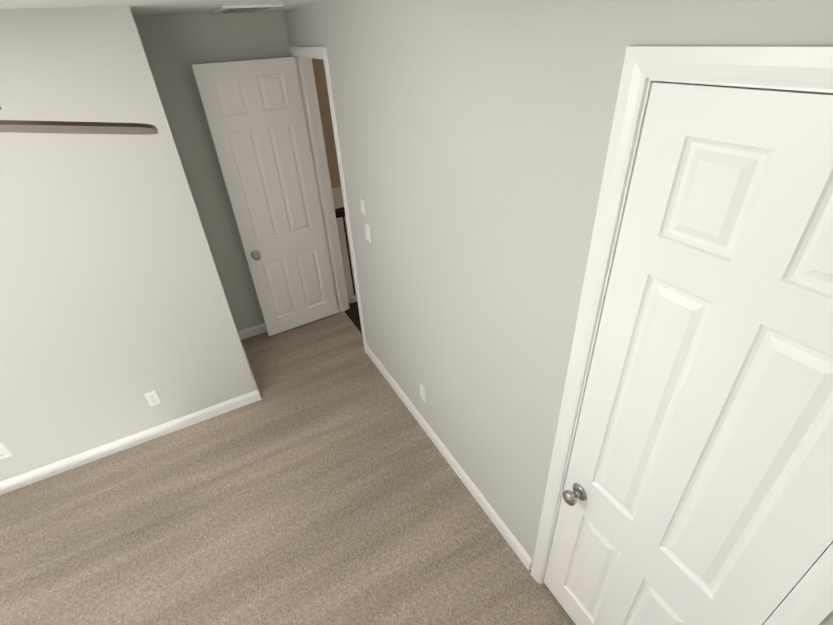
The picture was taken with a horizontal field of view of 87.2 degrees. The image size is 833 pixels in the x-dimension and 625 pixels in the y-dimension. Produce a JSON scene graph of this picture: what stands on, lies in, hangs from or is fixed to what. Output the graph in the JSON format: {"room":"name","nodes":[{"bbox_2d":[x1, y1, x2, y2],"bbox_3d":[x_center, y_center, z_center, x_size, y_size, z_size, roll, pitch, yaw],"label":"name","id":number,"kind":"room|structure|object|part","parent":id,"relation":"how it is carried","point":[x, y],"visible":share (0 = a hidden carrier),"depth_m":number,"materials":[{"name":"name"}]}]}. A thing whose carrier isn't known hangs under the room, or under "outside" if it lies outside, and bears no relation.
{"room":"empty bedroom","nodes":[
{"label":"empty bedroom","id":0,"kind":"room"},
{"bbox_2d":[0,6,255,480],"bbox_3d":[-2.522,-0.252,2.579,2.360,2.440,1.010,-19,36,-22],"label":"wall","id":1,"kind":"structure","parent":0,"point":[114,307],"depth_m":2.39,"materials":[{"name":"paint"}]},
{"bbox_2d":[0,443,12,459],"bbox_3d":[-2.468,0.827,2.593,0.072,0.117,0.009,-19,36,-22],"label":"electrical outlet","id":2,"kind":"object","parent":1,"relation":"attached to","point":[5,452],"visible":1,"depth_m":2.60,"materials":[{"name":"white plastic"}]},
{"bbox_2d":[0,387,260,494],"bbox_3d":[-2.150,0.943,2.864,2.224,0.090,0.014,-19,36,-22],"label":"baseboard","id":3,"kind":"structure","parent":1,"relation":"attached to","point":[64,465],"depth_m":2.94,"materials":[{"name":"paint"}]},
{"bbox_2d":[144,390,161,406],"bbox_3d":[-1.745,0.571,2.898,0.072,0.117,0.009,-19,36,-22],"label":"electrical outlet","id":4,"kind":"object","parent":1,"relation":"attached to","point":[153,398],"visible":1,"depth_m":2.90,"materials":[{"name":"white plastic"}]},
{"bbox_2d":[237,331,256,386],"bbox_3d":[-1.395,0.413,3.618,0.014,0.090,0.840,-19,36,-22],"label":"baseboard","id":5,"kind":"structure","parent":1,"relation":"attached to","point":[241,337],"depth_m":3.65,"materials":[{"name":"paint"}]},
{"bbox_2d":[240,323,266,338],"bbox_3d":[-1.213,0.078,4.121,0.912,0.090,0.014,-19,36,-22],"label":"baseboard","id":6,"kind":"structure","parent":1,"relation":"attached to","point":[258,329],"depth_m":4.00,"materials":[{"name":"paint"}]},
{"bbox_2d":[0,0,326,15],"bbox_3d":[-1.254,-0.650,0.724,3.410,0.120,4.640,-19,36,-22],"label":"ceiling","id":7,"kind":"structure","parent":0,"point":[152,7],"depth_m":2.04,"materials":[{"name":"paint"}]},
{"bbox_2d":[0,107,157,134],"bbox_3d":[-0.966,-0.227,0.555,1.113,0.434,1.147,-19,36,-22],"label":"fan","id":8,"kind":"object","parent":7,"relation":"hanging from","point":[24,126],"visible":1,"depth_m":0.71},
{"bbox_3d":[-1.049,-0.395,0.886,0.146,0.089,0.419,-6,33,-5],"label":"blade","id":9,"kind":"part","parent":8,"relation":"part of","materials":[{"name":"wood"}]},
{"bbox_3d":[-0.654,-0.295,0.698,0.419,0.089,0.146,-17,35,-20],"label":"blade","id":10,"kind":"part","parent":8,"relation":"part of","materials":[{"name":"brown wood"}]},
{"bbox_2d":[209,4,283,13],"bbox_3d":[-1.001,-1.760,2.543,0.320,0.015,0.560,-19,36,-22],"label":"ceiling vent","id":11,"kind":"object","parent":7,"relation":"in","point":[228,9],"visible":1,"depth_m":2.43,"materials":[{"name":"white metal"}]},
{"bbox_2d":[133,11,289,330],"bbox_3d":[-1.240,-0.959,3.560,1.050,2.440,0.120,-19,36,-22],"label":"wall","id":12,"kind":"structure","parent":0,"point":[175,46],"depth_m":3.02,"materials":[{"name":"paint"}]},
{"bbox_2d":[0,311,575,624],"bbox_3d":[-1.160,1.498,2.096,3.350,0.100,4.640,-19,36,-22],"label":"floor carpet","id":13,"kind":"object","parent":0,"point":[320,482],"visible":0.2,"depth_m":2.46,"materials":[{"name":"beige carpet"}]},
{"bbox_2d":[312,58,355,294],"bbox_3d":[0.130,-1.552,5.741,3.360,3.940,0.120,-19,36,-22],"label":"wall","id":14,"kind":"structure","parent":0,"point":[324,106],"depth_m":4.84,"materials":[{"name":"paint"}]},
{"bbox_2d":[334,207,347,234],"bbox_3d":[-0.492,-0.941,5.624,1.700,1.600,0.020,-19,36,-22],"label":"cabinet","id":15,"kind":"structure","parent":14,"relation":"attached to","point":[340,224],"depth_m":5.27,"materials":[{"name":"white paint"}]},
{"bbox_2d":[344,302,361,333],"bbox_3d":[1.119,-0.160,4.460,3.420,0.100,1.740,-19,36,-22],"label":"floor","id":16,"kind":"structure","parent":0,"point":[352,312],"depth_m":4.24,"materials":[{"name":"brown wood"}]},
{"bbox_2d":[335,207,356,303],"bbox_3d":[0.656,-0.986,4.768,3.210,0.995,0.120,-19,36,-22],"label":"stair railing","id":17,"kind":"object","parent":16,"relation":"on","point":[339,213],"depth_m":4.17,"materials":[{"name":"brown wood"}]},
{"bbox_2d":[284,0,832,624],"bbox_3d":[0.249,-0.061,2.043,0.120,2.440,4.400,-19,36,-22],"label":"wall","id":18,"kind":"structure","parent":0,"point":[474,138],"depth_m":1.69,"materials":[{"name":"paint"}]},
{"bbox_2d":[191,57,338,335],"bbox_3d":[-1.105,-0.799,3.534,0.680,2.148,0.171,-21,37,-25],"label":"door leaf","id":19,"kind":"structure","parent":18,"relation":"in","point":[254,114],"depth_m":3.38,"materials":[{"name":"paint"}]},
{"bbox_3d":[-1.322,-0.479,3.572,0.066,0.066,0.171,-21,37,-25],"label":"entry door knob set","id":20,"kind":"part","parent":19,"relation":"part of","materials":[{"name":"silver metal"}]},
{"bbox_2d":[293,55,348,311],"bbox_3d":[-0.607,-0.780,3.459,0.120,2.190,0.720,-19,36,-22],"label":"door frame","id":21,"kind":"structure","parent":18,"relation":"attached to","point":[308,91],"depth_m":3.58,"materials":[{"name":"paint"}]},
{"bbox_2d":[288,46,365,351],"bbox_3d":[-0.608,-0.797,3.449,0.154,2.230,0.800,-19,36,-22],"label":"trim","id":22,"kind":"structure","parent":18,"relation":"attached to","point":[309,51],"depth_m":2.98,"materials":[{"name":"paint"}]},
{"bbox_2d":[360,199,365,213],"bbox_3d":[-0.337,-0.666,2.748,0.016,0.092,0.036,-19,36,-22],"label":"switch","id":23,"kind":"object","parent":18,"relation":"attached to","point":[362,202],"visible":0.92,"depth_m":2.74,"materials":[{"name":"white plastic"}]},
{"bbox_2d":[364,223,370,242],"bbox_3d":[-0.321,-0.515,2.830,0.014,0.117,0.072,-19,36,-22],"label":"light switch","id":24,"kind":"object","parent":18,"relation":"attached to","point":[367,232],"visible":1,"depth_m":2.82,"materials":[{"name":"white plastic"}]},
{"bbox_2d":[420,383,425,402],"bbox_3d":[0.039,0.517,2.807,0.009,0.117,0.072,-19,36,-22],"label":"electrical outlet","id":25,"kind":"object","parent":18,"relation":"attached to","point":[422,392],"visible":1,"depth_m":2.79,"materials":[{"name":"white plastic"}]},
{"bbox_2d":[366,344,531,570],"bbox_3d":[0.069,0.775,2.931,0.014,0.090,2.061,-19,36,-22],"label":"baseboard","id":26,"kind":"structure","parent":18,"relation":"attached to","point":[497,521],"depth_m":2.62,"materials":[{"name":"paint"}]},
{"bbox_2d":[530,46,832,624],"bbox_3d":[0.765,0.532,1.311,0.120,2.190,0.685,-19,36,-22],"label":"door frame","id":27,"kind":"structure","parent":18,"relation":"attached to","point":[620,219],"depth_m":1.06,"materials":[{"name":"paint"}]},
{"bbox_2d":[544,81,832,624],"bbox_3d":[0.732,0.544,1.297,0.171,2.148,0.645,-19,36,-22],"label":"closet door leaf","id":28,"kind":"structure","parent":18,"relation":"in","point":[700,469],"depth_m":1.02,"materials":[{"name":"paint"}]},
{"bbox_3d":[0.625,0.662,1.638,0.171,0.066,0.066,-19,36,-22],"label":"closet door knob set","id":29,"kind":"part","parent":28,"relation":"part of","materials":[{"name":"silver metal"}]}
]}

